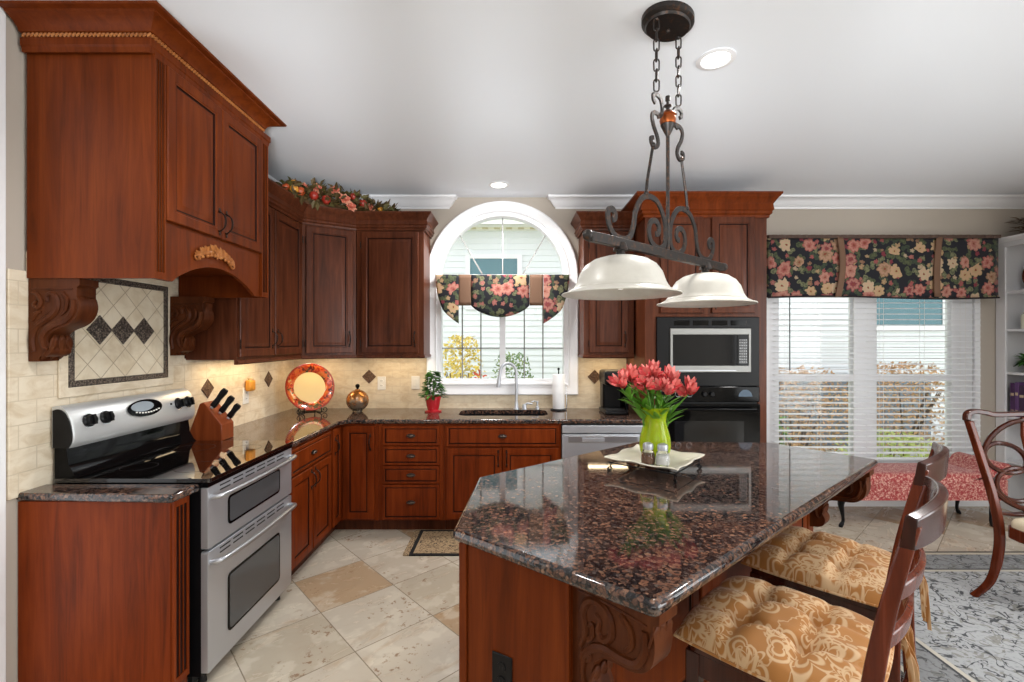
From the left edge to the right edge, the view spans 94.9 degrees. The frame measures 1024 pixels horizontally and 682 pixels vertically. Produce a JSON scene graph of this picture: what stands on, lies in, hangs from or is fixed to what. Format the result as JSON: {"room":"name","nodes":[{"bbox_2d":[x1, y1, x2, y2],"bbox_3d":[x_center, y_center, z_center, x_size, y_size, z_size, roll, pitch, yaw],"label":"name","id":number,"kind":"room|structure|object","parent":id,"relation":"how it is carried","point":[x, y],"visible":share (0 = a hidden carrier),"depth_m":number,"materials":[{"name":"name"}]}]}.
{"room":"kitchen","nodes":[
{"label":"kitchen","id":0,"kind":"room"},
{"bbox_2d":[6,13,178,681],"bbox_3d":[-2.135,0.100,0.710,0.150,2.900,7.420,0,0,0],"label":"wall","id":1,"kind":"structure","parent":0,"point":[16,60],"depth_m":1.95,"materials":[{"name":"beige paint"}]},
{"bbox_2d":[0,6,5,681],"bbox_3d":[-2.156,0.101,1.304,0.208,2.899,1.208,0,0,0],"label":"door","id":2,"kind":"structure","parent":1,"relation":"in","point":[2,12],"depth_m":1.89,"materials":[{"name":"white"}]},
{"bbox_2d":[58,279,172,398],"bbox_3d":[-2.040,-0.050,2.473,0.016,0.620,0.715,0,0,0],"label":"tile mural","id":3,"kind":"object","parent":1,"relation":"attached to","point":[126,346],"visible":0.77,"depth_m":2.46,"materials":[{"name":"tile"}]},
{"bbox_2d":[0,0,286,361],"bbox_3d":[-1.727,-0.630,2.398,0.638,1.435,1.077,0,0,0],"label":"upper cabinet","id":4,"kind":"object","parent":1,"relation":"attached to","point":[147,156],"visible":1,"depth_m":1.98,"materials":[{"name":"brown wood"}]},
{"bbox_2d":[6,251,293,500],"bbox_3d":[-2.054,0.135,3.166,0.012,1.030,2.508,0,0,0],"label":"backsplash","id":5,"kind":"structure","parent":1,"relation":"attached to","point":[31,387],"depth_m":2.06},
{"bbox_2d":[201,379,213,397],"bbox_3d":[-2.042,0.320,3.160,0.011,0.132,0.132,0,0,0],"label":"accent tile","id":6,"kind":"structure","parent":1,"relation":"attached to","point":[207,388],"depth_m":3.15,"materials":[{"name":"brown tile"}]},
{"bbox_2d":[184,178,307,364],"bbox_3d":[-1.856,-0.480,3.400,0.402,1.260,0.900,0,0,0],"label":"upper cabinet","id":7,"kind":"object","parent":1,"relation":"attached to","point":[242,330],"visible":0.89,"depth_m":3.36,"materials":[{"name":"brown wood"}]},
{"bbox_2d":[243,388,248,403],"bbox_3d":[-2.043,0.420,3.610,0.010,0.125,0.078,0,0,0],"label":"wall outlet","id":8,"kind":"object","parent":1,"relation":"attached to","point":[245,393],"visible":0.94,"depth_m":3.60,"materials":[{"name":"white plastic"}]},
{"bbox_2d":[245,377,254,390],"bbox_3d":[-2.014,0.334,3.620,0.047,0.103,0.076,0,0,0],"label":"air freshener","id":9,"kind":"object","parent":8,"relation":"attached to","point":[250,383],"visible":1,"depth_m":3.59,"materials":[{"name":"orange plastic"}]},
{"bbox_2d":[264,371,272,386],"bbox_3d":[-2.042,0.320,3.950,0.011,0.132,0.132,0,0,0],"label":"accent tile","id":10,"kind":"structure","parent":1,"relation":"attached to","point":[268,378],"depth_m":3.94,"materials":[{"name":"brown tile"}]},
{"bbox_2d":[156,0,1023,196],"bbox_3d":[1.800,-1.410,0.785,8.400,0.120,7.570,0,0,0],"label":"ceiling","id":11,"kind":"structure","parent":0,"point":[541,98],"depth_m":2.54,"materials":[{"name":"white paint"}]},
{"bbox_2d":[489,181,508,188],"bbox_3d":[-0.113,-1.346,4.060,0.180,0.008,0.180,0,0,0],"label":"recessed light","id":12,"kind":"object","parent":11,"relation":"in","point":[497,184],"visible":1,"depth_m":4.04,"materials":[{"name":"white"}]},
{"bbox_2d":[561,0,757,307],"bbox_3d":[0.653,-0.759,1.970,1.108,1.179,0.438,0,0,-42],"label":"pendant light","id":13,"kind":"object","parent":11,"relation":"hanging from","point":[619,276],"visible":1,"depth_m":1.92,"materials":[{"name":"metal"}]},
{"bbox_2d":[616,250,624,253],"bbox_3d":[0.403,-0.296,1.746,0.044,0.078,0.044,0,0,-42],"label":"socket","id":14,"kind":"object","parent":13,"relation":"attached to","point":[617,251],"depth_m":1.73,"materials":[{"name":"metal"}]},
{"bbox_2d":[696,48,736,70],"bbox_3d":[0.976,-1.346,2.250,0.180,0.008,0.180,0,0,0],"label":"recessed light","id":15,"kind":"object","parent":11,"relation":"in","point":[718,58],"visible":1,"depth_m":2.24,"materials":[{"name":"white"}]},
{"bbox_2d":[187,506,1023,681],"bbox_3d":[1.800,1.600,0.785,8.400,0.100,7.570,0,0,0],"label":"floor","id":16,"kind":"structure","parent":0,"point":[358,609],"depth_m":2.72,"materials":[{"name":"tile"}]},
{"bbox_2d":[18,496,188,681],"bbox_3d":[-1.732,1.109,2.005,0.648,0.882,0.100,0,0,0],"label":"base cabinet","id":17,"kind":"object","parent":16,"relation":"on","point":[103,587],"visible":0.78,"depth_m":1.96,"materials":[{"name":"red wood"}]},
{"bbox_2d":[16,484,198,502],"bbox_3d":[-1.718,0.647,1.998,0.679,0.035,0.159,0,0,0],"label":"countertop","id":18,"kind":"structure","parent":17,"relation":"on","point":[139,493],"depth_m":1.95,"materials":[{"name":"stone"}]},
{"bbox_2d":[52,388,296,681],"bbox_3d":[-1.659,0.919,2.481,0.757,1.262,0.806,0,0,0],"label":"electric range","id":19,"kind":"object","parent":16,"relation":"on","point":[240,511],"visible":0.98,"depth_m":2.31,"materials":[{"name":"silver"}]},
{"bbox_2d":[54,441,292,482],"bbox_3d":[-1.687,0.619,2.481,0.697,0.018,0.802,0,0,0],"label":"cooktop","id":20,"kind":"object","parent":19,"relation":"in","point":[181,461],"depth_m":2.34,"materials":[{"name":"black"}]},
{"bbox_2d":[289,430,330,575],"bbox_3d":[-1.691,1.109,3.245,0.719,0.882,0.700,0,0,0],"label":"base cabinet","id":21,"kind":"object","parent":16,"relation":"on","point":[311,469],"visible":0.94,"depth_m":3.19,"materials":[{"name":"red wood"}]},
{"bbox_2d":[322,424,380,542],"bbox_3d":[-1.566,1.109,4.008,0.976,0.882,0.815,0,0,0],"label":"base cabinet","id":22,"kind":"object","parent":16,"relation":"on","point":[354,454],"visible":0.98,"depth_m":3.78,"materials":[{"name":"red wood"}]},
{"bbox_2d":[223,408,642,447],"bbox_3d":[-0.493,0.647,3.653,3.130,0.035,1.530,0,0,0],"label":"countertop","id":23,"kind":"structure","parent":22,"relation":"on","point":[287,425],"depth_m":3.82,"materials":[{"name":"stone"}]},
{"bbox_2d":[190,401,233,440],"bbox_3d":[-1.927,0.508,3.020,0.203,0.244,0.130,0,0,0],"label":"knife block","id":24,"kind":"object","parent":23,"relation":"on","point":[208,424],"visible":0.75,"depth_m":2.96,"materials":[{"name":"brown wood"}]},
{"bbox_2d":[210,388,227,408],"bbox_3d":[-1.879,0.389,2.985,0.146,0.180,0.024,0,0,0],"label":"kitchen knife","id":25,"kind":"object","parent":24,"relation":"in","point":[224,391],"visible":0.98,"depth_m":2.98,"materials":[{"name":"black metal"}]},
{"bbox_2d":[218,395,234,413],"bbox_3d":[-1.852,0.434,3.020,0.137,0.169,0.024,0,0,0],"label":"kitchen knife","id":26,"kind":"object","parent":24,"relation":"in","point":[230,399],"visible":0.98,"depth_m":3.01,"materials":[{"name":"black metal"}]},
{"bbox_2d":[227,403,240,418],"bbox_3d":[-1.827,0.481,3.055,0.124,0.153,0.024,0,0,0],"label":"kitchen knife","id":27,"kind":"object","parent":24,"relation":"in","point":[236,407],"visible":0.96,"depth_m":3.04,"materials":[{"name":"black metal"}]},
{"bbox_2d":[297,407,327,414],"bbox_3d":[-1.768,0.530,4.113,0.257,0.210,0.189,0,0,-40],"label":"plate stand","id":28,"kind":"object","parent":23,"relation":"on","point":[298,411],"visible":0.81,"depth_m":4.11,"materials":[{"name":"black"}]},
{"bbox_2d":[285,363,334,410],"bbox_3d":[-1.760,0.399,4.104,0.416,0.408,0.104,0,0,-41],"label":"decorative plate","id":29,"kind":"object","parent":28,"relation":"on","point":[309,386],"visible":1,"depth_m":4.11,"materials":[{"name":"orange"}]},
{"bbox_2d":[346,384,368,411],"bbox_3d":[-1.380,0.506,4.200,0.195,0.248,0.195,0,0,0],"label":"decorative jar","id":30,"kind":"object","parent":23,"relation":"on","point":[357,400],"visible":1,"depth_m":4.14,"materials":[{"name":"gold"}]},
{"bbox_2d":[418,371,448,412],"bbox_3d":[-0.707,0.449,4.200,0.277,0.363,0.265,0,0,0],"label":"potted plant","id":31,"kind":"object","parent":23,"relation":"on","point":[432,401],"visible":1,"depth_m":4.17,"materials":[{"name":"green plant"}]},
{"bbox_2d":[462,414,544,415],"bbox_3d":[-0.075,0.758,4.130,0.810,0.183,0.380,0,0,0],"label":"sink","id":32,"kind":"object","parent":23,"relation":"in","point":[462,414],"visible":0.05,"depth_m":4.30,"materials":[{"name":"black"}]},
{"bbox_2d":[496,362,518,409],"bbox_3d":[-0.040,0.411,4.331,0.216,0.438,0.054,0,0,-10],"label":"kitchen faucet","id":33,"kind":"object","parent":23,"relation":"on","point":[498,383],"visible":1,"depth_m":4.33,"materials":[{"name":"silver metal"}]},
{"bbox_2d":[550,368,566,410],"bbox_3d":[0.427,0.436,4.285,0.154,0.387,0.150,0,0,0],"label":"paper towel holder","id":34,"kind":"object","parent":23,"relation":"on","point":[558,369],"visible":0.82,"depth_m":4.27,"materials":[{"name":"silver"}]},
{"bbox_2d":[553,374,564,408],"bbox_3d":[0.425,0.458,4.285,0.110,0.312,0.110,0,0,0],"label":"paper towel roll","id":35,"kind":"object","parent":34,"relation":"on","point":[558,379],"visible":0.99,"depth_m":4.24,"materials":[{"name":"white"}]},
{"bbox_2d":[599,369,628,414],"bbox_3d":[0.902,0.443,4.130,0.225,0.375,0.300,0,0,0],"label":"coffee maker","id":36,"kind":"object","parent":23,"relation":"on","point":[610,404],"visible":0.73,"depth_m":4.13,"materials":[{"name":"black"}]},
{"bbox_2d":[604,408,624,410],"bbox_3d":[0.885,0.590,4.065,0.160,0.010,0.110,0,0,0],"label":"drip tray","id":37,"kind":"object","parent":36,"relation":"on","point":[605,409],"depth_m":4.01,"materials":[{"name":"black"}]},
{"bbox_2d":[379,424,444,528],"bbox_3d":[-0.814,1.109,4.085,0.525,0.882,0.660,0,0,0],"label":"base cabinet","id":38,"kind":"object","parent":16,"relation":"on","point":[411,456],"visible":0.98,"depth_m":3.78,"materials":[{"name":"red wood"}]},
{"bbox_2d":[403,530,458,555],"bbox_3d":[-0.398,1.545,3.610,0.785,0.008,0.450,0,0,0],"label":"kitchen mat","id":39,"kind":"object","parent":16,"relation":"on","point":[422,542],"visible":0.5,"depth_m":3.56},
{"bbox_2d":[444,424,560,528],"bbox_3d":[-0.076,1.109,4.078,0.945,0.882,0.674,0,0,0],"label":"base cabinet","id":40,"kind":"object","parent":16,"relation":"on","point":[472,452],"visible":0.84,"depth_m":3.78,"materials":[{"name":"red wood"}]},
{"bbox_2d":[561,424,642,458],"bbox_3d":[0.734,1.114,4.078,0.664,0.872,0.634,0,0,0],"label":"dishwasher","id":41,"kind":"object","parent":16,"relation":"on","point":[576,439],"visible":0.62,"depth_m":3.77,"materials":[{"name":"silver"}]},
{"bbox_2d":[459,469,873,681],"bbox_3d":[0.738,1.111,2.196,2.204,0.877,1.090,0,0,-41],"label":"kitchen island","id":42,"kind":"object","parent":16,"relation":"on","point":[517,623],"visible":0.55,"depth_m":1.45,"materials":[{"name":"brown wood"}]},
{"bbox_2d":[497,662,505,672],"bbox_3d":[-0.034,1.028,1.481,0.032,0.032,0.003,0,0,32],"label":"socket","id":43,"kind":"object","parent":42,"relation":"attached to","point":[501,666],"depth_m":1.48,"materials":[{"name":"black"}]},
{"bbox_2d":[497,676,505,681],"bbox_3d":[-0.034,1.072,1.481,0.032,0.032,0.003,0,0,32],"label":"socket","id":44,"kind":"object","parent":42,"relation":"attached to","point":[499,678],"depth_m":1.48,"materials":[{"name":"black"}]},
{"bbox_2d":[453,442,877,616],"bbox_3d":[0.740,0.651,2.208,2.246,0.042,1.135,0,0,-41],"label":"island countertop","id":45,"kind":"structure","parent":42,"relation":"on","point":[636,539],"depth_m":1.72,"materials":[{"name":"stone"}]},
{"bbox_2d":[607,459,702,483],"bbox_3d":[0.700,0.608,2.300,0.346,0.048,0.346,0,0,40],"label":"tray stand","id":46,"kind":"object","parent":45,"relation":"on","point":[612,462],"visible":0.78,"depth_m":2.22,"materials":[{"name":"black"}]},
{"bbox_2d":[604,444,704,470],"bbox_3d":[0.700,0.571,2.300,0.362,0.028,0.362,0,0,40],"label":"tray","id":47,"kind":"object","parent":46,"relation":"on","point":[678,460],"visible":0.73,"depth_m":2.32,"materials":[{"name":"beige"}]},
{"bbox_2d":[641,442,654,464],"bbox_3d":[0.640,0.526,2.210,0.066,0.102,0.066,0,0,0],"label":"shaker","id":48,"kind":"object","parent":47,"relation":"on","point":[647,456],"visible":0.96,"depth_m":2.19,"materials":[{"name":"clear glass"}]},
{"bbox_2d":[639,405,670,456],"bbox_3d":[0.718,0.455,2.360,0.154,0.250,0.154,0,0,0],"label":"glass vase","id":49,"kind":"object","parent":47,"relation":"on","point":[655,431],"visible":0.57,"depth_m":2.31,"materials":[{"name":"green"}]},
{"bbox_2d":[606,369,644,426],"bbox_3d":[0.567,0.346,2.350,0.217,0.409,0.160,0,0,-39],"label":"flower","id":50,"kind":"object","parent":49,"relation":"in","point":[621,380],"visible":0.91,"depth_m":2.31,"materials":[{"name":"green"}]},
{"bbox_2d":[620,363,646,419],"bbox_3d":[0.611,0.332,2.371,0.149,0.437,0.160,0,0,-35],"label":"stem","id":51,"kind":"object","parent":49,"relation":"in","point":[633,372],"visible":0.62,"depth_m":2.36,"materials":[{"name":"green"}]},
{"bbox_2d":[630,374,663,418],"bbox_3d":[0.678,0.357,2.313,0.183,0.388,0.141,0,0,0],"label":"flower","id":52,"kind":"object","parent":49,"relation":"in","point":[641,380],"visible":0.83,"depth_m":2.30,"materials":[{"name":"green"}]},
{"bbox_2d":[638,359,663,408],"bbox_3d":[0.716,0.322,2.393,0.160,0.456,0.163,0,0,37],"label":"stem","id":53,"kind":"object","parent":49,"relation":"in","point":[652,362],"visible":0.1,"depth_m":2.39,"materials":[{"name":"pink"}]},
{"bbox_2d":[638,364,665,408],"bbox_3d":[0.690,0.332,2.368,0.159,0.436,0.162,0,0,-32],"label":"stem","id":54,"kind":"object","parent":49,"relation":"in","point":[656,372],"visible":0.57,"depth_m":2.34,"materials":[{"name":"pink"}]},
{"bbox_2d":[649,377,678,418],"bbox_3d":[0.745,0.363,2.304,0.142,0.374,0.164,0,0,39],"label":"flower","id":55,"kind":"object","parent":49,"relation":"in","point":[660,383],"visible":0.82,"depth_m":2.29,"materials":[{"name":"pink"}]},
{"bbox_2d":[654,369,684,421],"bbox_3d":[0.767,0.346,2.343,0.172,0.410,0.153,0,0,0],"label":"stem","id":56,"kind":"object","parent":49,"relation":"in","point":[674,377],"visible":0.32,"depth_m":2.32,"materials":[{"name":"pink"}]},
{"bbox_2d":[658,364,684,407],"bbox_3d":[0.807,0.335,2.414,0.157,0.431,0.177,0,0,31],"label":"stem","id":57,"kind":"object","parent":49,"relation":"in","point":[666,369],"visible":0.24,"depth_m":2.44,"materials":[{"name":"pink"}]},
{"bbox_2d":[663,375,698,426],"bbox_3d":[0.832,0.362,2.353,0.194,0.378,0.140,0,0,0],"label":"flower","id":58,"kind":"object","parent":49,"relation":"in","point":[691,387],"visible":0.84,"depth_m":2.34,"materials":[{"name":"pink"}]},
{"bbox_2d":[655,443,669,465],"bbox_3d":[0.702,0.526,2.190,0.066,0.102,0.066,0,0,0],"label":"shaker","id":59,"kind":"object","parent":47,"relation":"on","point":[662,458],"visible":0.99,"depth_m":2.17,"materials":[{"name":"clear glass"}]},
{"bbox_2d":[621,191,782,441],"bbox_3d":[1.567,0.182,4.066,1.155,2.735,0.702,0,0,0],"label":"tall cabinet","id":60,"kind":"object","parent":16,"relation":"on","point":[736,221],"visible":0.19,"depth_m":3.78,"materials":[{"name":"brown wood"}]},
{"bbox_2d":[656,317,758,385],"bbox_3d":[1.577,0.086,3.982,0.825,0.555,0.437,0,0,0],"label":"microwave","id":61,"kind":"object","parent":60,"relation":"in","point":[718,351],"visible":0.88,"depth_m":3.77,"materials":[{"name":"black"}]},
{"bbox_2d":[656,386,759,441],"bbox_3d":[1.577,0.728,4.024,0.815,0.725,0.651,0,0,0],"label":"wall oven","id":62,"kind":"object","parent":60,"relation":"in","point":[712,413],"visible":0.53,"depth_m":3.76,"materials":[{"name":"black"}]},
{"bbox_2d":[674,476,948,681],"bbox_3d":[0.881,0.967,1.409,0.502,1.166,0.628,0,0,-44],"label":"bar stool","id":63,"kind":"object","parent":16,"relation":"on","point":[744,629],"visible":1,"depth_m":1.34,"materials":[{"name":"brown wood"}]},
{"bbox_2d":[677,576,891,681],"bbox_3d":[0.840,0.879,1.451,0.491,0.086,0.500,0,0,-44],"label":"cushion","id":64,"kind":"object","parent":63,"relation":"on","point":[758,628],"depth_m":1.38,"materials":[{"name":"fabric"}]},
{"bbox_2d":[740,442,948,681],"bbox_3d":[1.319,0.967,1.878,0.501,1.166,0.628,0,0,-43],"label":"bar stool","id":65,"kind":"object","parent":16,"relation":"on","point":[837,570],"visible":0.62,"depth_m":1.80,"materials":[{"name":"brown wood"}]},
{"bbox_2d":[743,526,891,604],"bbox_3d":[1.278,0.879,1.921,0.491,0.086,0.500,0,0,-44],"label":"cushion","id":66,"kind":"object","parent":65,"relation":"on","point":[832,565],"depth_m":1.83,"materials":[{"name":"fabric"}]},
{"bbox_2d":[837,452,1012,527],"bbox_3d":[3.419,1.280,4.070,1.438,0.549,0.400,0,0,0],"label":"upholstered bench","id":67,"kind":"object","parent":16,"relation":"on","point":[963,481],"visible":0.49,"depth_m":3.87,"materials":[{"name":"fabric"}]},
{"bbox_2d":[889,551,1023,681],"bbox_3d":[3.200,1.544,2.140,2.800,0.009,2.600,0,0,0],"label":"area rug","id":68,"kind":"object","parent":16,"relation":"on","point":[971,638],"visible":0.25,"depth_m":2.58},
{"bbox_2d":[962,409,1023,597],"bbox_3d":[3.125,0.975,2.601,0.798,1.130,0.527,0,0,0],"label":"dining chair","id":69,"kind":"object","parent":68,"relation":"on","point":[994,492],"visible":1,"depth_m":2.79,"materials":[{"name":"red wood"}]},
{"bbox_2d":[996,233,1023,511],"bbox_3d":[4.673,0.299,3.912,0.327,2.502,1.000,0,0,0],"label":"bookcase","id":70,"kind":"object","parent":16,"relation":"on","point":[1010,304],"visible":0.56,"depth_m":4.39,"materials":[{"name":"white paint"}]},
{"bbox_2d":[1010,383,1014,410],"bbox_3d":[4.674,0.536,4.300,0.201,0.305,0.040,0,0,0],"label":"book","id":71,"kind":"object","parent":70,"relation":"on","point":[1012,385],"visible":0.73,"depth_m":4.30,"materials":[{"name":"purple paper"}]},
{"bbox_2d":[1005,217,1023,232],"bbox_3d":[4.697,-1.043,4.179,0.384,0.204,0.434,0,0,0],"label":"arrangement","id":72,"kind":"object","parent":70,"relation":"on","point":[1018,219],"visible":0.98,"depth_m":4.28,"materials":[{"name":"brown plant"}]},
{"bbox_2d":[1013,353,1023,366],"bbox_3d":[4.692,0.189,4.236,0.282,0.190,0.302,0,0,0],"label":"shelf plant","id":73,"kind":"object","parent":70,"relation":"on","point":[1021,362],"visible":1,"depth_m":4.26,"materials":[{"name":"green plant"}]},
{"bbox_2d":[1015,382,1023,410],"bbox_3d":[4.674,0.531,4.261,0.201,0.315,0.034,0,0,0],"label":"book","id":74,"kind":"object","parent":70,"relation":"on","point":[1017,384],"visible":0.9,"depth_m":4.25,"materials":[{"name":"purple paper"}]},
{"bbox_2d":[1019,385,1023,416],"bbox_3d":[4.674,0.544,4.220,0.201,0.290,0.045,0,0,0],"label":"book","id":75,"kind":"object","parent":70,"relation":"on","point":[1021,387],"visible":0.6,"depth_m":4.22,"materials":[{"name":"purple paper"}]},
{"bbox_2d":[1021,312,1023,328],"bbox_3d":[4.660,-0.197,4.220,0.128,0.172,0.128,0,0,0],"label":"canister","id":76,"kind":"object","parent":70,"relation":"on","point":[1022,315],"visible":1,"depth_m":4.24,"materials":[{"name":"beige ceramic"}]},
{"bbox_2d":[399,197,1023,460],"bbox_3d":[1.390,0.100,4.495,7.200,2.900,0.150,0,0,0],"label":"wall","id":77,"kind":"structure","parent":0,"point":[781,221],"depth_m":4.42,"materials":[{"name":"beige paint"}]},
{"bbox_2d":[300,204,356,358],"bbox_3d":[-1.678,-0.480,4.098,0.756,1.260,0.635,0,0,0],"label":"upper cabinet","id":78,"kind":"object","parent":77,"relation":"attached to","point":[329,245],"visible":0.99,"depth_m":3.95,"materials":[{"name":"brown wood"}]},
{"bbox_2d":[276,176,400,211],"bbox_3d":[-1.457,-1.184,3.923,1.064,0.307,0.407,0,0,-44],"label":"garland","id":79,"kind":"object","parent":78,"relation":"on","point":[346,200],"visible":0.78,"depth_m":3.92,"materials":[{"name":"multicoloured plant"}]},
{"bbox_2d":[313,183,322,192],"bbox_3d":[-1.590,-1.248,3.830,0.042,0.093,0.096,0,0,41],"label":"flower","id":80,"kind":"object","parent":79,"relation":"on","point":[317,187],"depth_m":3.83,"materials":[{"name":"pink plant"}]},
{"bbox_2d":[331,185,339,193],"bbox_3d":[-1.485,-1.268,3.944,0.042,0.093,0.096,0,0,41],"label":"flower","id":81,"kind":"object","parent":79,"relation":"on","point":[334,189],"depth_m":3.94,"materials":[{"name":"pink plant"}]},
{"bbox_2d":[339,194,350,204],"bbox_3d":[-1.403,-1.197,3.957,0.047,0.102,0.106,0,0,41],"label":"flower","id":82,"kind":"object","parent":79,"relation":"on","point":[344,199],"depth_m":3.97,"materials":[{"name":"pink plant"}]},
{"bbox_2d":[346,202,356,211],"bbox_3d":[-1.362,-1.145,3.994,0.042,0.093,0.096,0,0,41],"label":"flower","id":83,"kind":"object","parent":79,"relation":"on","point":[349,205],"depth_m":4.00,"materials":[{"name":"pink plant"}]},
{"bbox_2d":[268,174,457,208],"bbox_3d":[-1.285,-1.294,3.700,1.550,0.109,1.500,0,0,0],"label":"trim","id":84,"kind":"structure","parent":77,"relation":"attached to","point":[404,201],"depth_m":4.36,"materials":[{"name":"white"}]},
{"bbox_2d":[362,370,375,382],"bbox_3d":[-1.340,0.334,4.402,0.132,0.132,0.011,0,0,0],"label":"accent tile","id":85,"kind":"structure","parent":77,"relation":"attached to","point":[368,376],"depth_m":4.40,"materials":[{"name":"brown tile"}]},
{"bbox_2d":[377,376,385,389],"bbox_3d":[-1.222,0.395,4.403,0.078,0.125,0.010,0,0,0],"label":"wall outlet","id":86,"kind":"object","parent":77,"relation":"attached to","point":[381,380],"visible":1,"depth_m":4.40,"materials":[{"name":"white plastic"}]},
{"bbox_2d":[356,211,437,357],"bbox_3d":[-1.022,-0.480,4.216,0.660,1.260,0.402,0,0,0],"label":"upper cabinet","id":87,"kind":"object","parent":77,"relation":"attached to","point":[393,247],"visible":1,"depth_m":4.07,"materials":[{"name":"brown wood"}]},
{"bbox_2d":[411,376,419,388],"bbox_3d":[-0.905,0.390,4.403,0.078,0.125,0.010,0,0,0],"label":"light switch","id":88,"kind":"object","parent":77,"relation":"attached to","point":[415,380],"visible":1,"depth_m":4.40,"materials":[{"name":"white plastic"}]},
{"bbox_2d":[294,353,625,407],"bbox_3d":[-0.488,0.380,4.414,3.120,0.540,0.012,0,0,0],"label":"backsplash","id":89,"kind":"structure","parent":77,"relation":"attached to","point":[346,373],"depth_m":4.41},
{"bbox_2d":[426,201,577,394],"bbox_3d":[-0.090,-0.403,4.468,1.420,1.814,0.164,0,0,0],"label":"window","id":90,"kind":"structure","parent":77,"relation":"in","point":[471,217],"depth_m":4.40,"materials":[{"name":"white"}]},
{"bbox_2d":[435,274,568,323],"bbox_3d":[-0.090,-0.388,4.337,1.231,0.455,0.086,0,0,0],"label":"valance","id":91,"kind":"object","parent":90,"relation":"attached to","point":[495,295],"visible":0.99,"depth_m":4.31,"materials":[{"name":"multicoloured"}]},
{"bbox_2d":[588,370,598,383],"bbox_3d":[0.775,0.335,4.402,0.132,0.132,0.011,0,0,0],"label":"accent tile","id":92,"kind":"structure","parent":77,"relation":"attached to","point":[594,376],"depth_m":4.40,"materials":[{"name":"brown tile"}]},
{"bbox_2d":[571,211,633,357],"bbox_3d":[0.805,-0.480,4.216,0.510,1.260,0.402,0,0,0],"label":"upper cabinet","id":93,"kind":"object","parent":77,"relation":"attached to","point":[606,327],"visible":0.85,"depth_m":4.07,"materials":[{"name":"brown wood"}]},
{"bbox_2d":[547,195,1023,208],"bbox_3d":[2.585,-1.294,3.025,4.510,0.109,2.850,0,0,0],"label":"trim","id":94,"kind":"structure","parent":77,"relation":"attached to","point":[558,201],"depth_m":4.37,"materials":[{"name":"white"}]},
{"bbox_2d":[767,298,979,462],"bbox_3d":[3.328,0.230,4.484,2.115,2.100,0.172,0,0,0],"label":"window","id":95,"kind":"structure","parent":77,"relation":"in","point":[771,313],"depth_m":4.42,"materials":[{"name":"white"}]},
{"bbox_2d":[772,297,865,457],"bbox_3d":[2.853,0.247,4.358,0.845,1.975,0.071,0,0,0],"label":"blind","id":96,"kind":"object","parent":95,"relation":"attached to","point":[784,302],"visible":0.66,"depth_m":4.35,"materials":[{"name":"white"}]},
{"bbox_2d":[864,298,980,462],"bbox_3d":[3.810,0.247,4.367,1.050,1.975,0.053,0,0,0],"label":"blind","id":97,"kind":"object","parent":95,"relation":"attached to","point":[883,302],"visible":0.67,"depth_m":4.35,"materials":[{"name":"white"}]},
{"bbox_2d":[767,235,1000,299],"bbox_3d":[3.375,-0.669,4.329,2.109,0.586,0.182,0,0,0],"label":"floral valance","id":98,"kind":"object","parent":77,"relation":"attached to","point":[927,267],"visible":0.94,"depth_m":4.26,"materials":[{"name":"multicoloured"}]},
{"bbox_2d":[828,501,988,505],"bbox_3d":[3.300,1.485,4.412,2.400,0.130,0.016,0,0,0],"label":"baseboard","id":99,"kind":"structure","parent":77,"relation":"attached to","point":[831,503],"depth_m":4.40,"materials":[{"name":"white"}]},
{"label":"outside","id":100,"kind":"structure","parent":0,"visible":0},
{"bbox_3d":[4.000,2.000,10.290,36.000,0.100,11.420,0,0,0],"label":"ground","id":101,"kind":"structure","parent":100,"visible":0},
{"bbox_2d":[443,334,485,377],"bbox_3d":[-0.718,0.921,6.596,0.778,2.062,0.758,0,0,0],"label":"shrub","id":102,"kind":"object","parent":101,"relation":"on","point":[457,337],"visible":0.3,"depth_m":6.56,"materials":[{"name":"yellow plant"}]},
{"bbox_2d":[491,351,533,377],"bbox_3d":[-0.015,1.060,7.404,0.860,1.787,0.822,0,0,0],"label":"shrub","id":103,"kind":"object","parent":101,"relation":"on","point":[518,354],"visible":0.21,"depth_m":7.36,"materials":[{"name":"green plant"}]},
{"bbox_2d":[443,219,944,440],"bbox_3d":[3.500,-1.036,10.200,21.600,6.073,3.622,0,0,0],"label":"outdoor view","id":104,"kind":"structure","parent":101,"relation":"on","point":[521,240],"depth_m":8.98,"materials":[{"name":"white"}]},
{"bbox_2d":[779,417,790,444],"bbox_3d":[3.506,1.462,6.416,0.627,0.983,0.583,0,0,0],"label":"shrub","id":105,"kind":"object","parent":101,"relation":"on","point":[780,438],"visible":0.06,"depth_m":6.36,"materials":[{"name":"green plant"}]},
{"bbox_2d":[779,365,847,451],"bbox_3d":[4.503,1.165,7.391,1.592,1.584,1.605,0,0,0],"label":"shrub","id":106,"kind":"object","parent":101,"relation":"on","point":[803,367],"visible":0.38,"depth_m":7.26,"materials":[{"name":"orange plant"}]},
{"bbox_2d":[779,381,930,444],"bbox_3d":[5.765,1.275,8.580,3.730,1.250,0.060,0,0,0],"label":"fence","id":107,"kind":"object","parent":101,"relation":"on","point":[801,382],"visible":0.12,"depth_m":8.55,"materials":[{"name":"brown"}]},
{"bbox_2d":[803,443,944,456],"bbox_3d":[4.000,1.940,8.275,36.000,0.020,1.350,0,0,0],"label":"garden path","id":108,"kind":"structure","parent":101,"relation":"on","point":[878,449],"depth_m":8.28,"materials":[{"name":"grey"}]},
{"bbox_2d":[835,428,931,456],"bbox_3d":[4.852,1.543,6.015,1.234,0.831,1.219,0,0,0],"label":"shrub","id":109,"kind":"object","parent":101,"relation":"on","point":[892,432],"visible":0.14,"depth_m":5.93,"materials":[{"name":"green plant"}]},
{"bbox_2d":[844,361,944,454],"bbox_3d":[6.255,1.130,7.503,1.596,1.653,1.627,0,0,-8],"label":"shrub","id":110,"kind":"object","parent":101,"relation":"on","point":[892,366],"visible":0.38,"depth_m":7.34,"materials":[{"name":"orange plant"}]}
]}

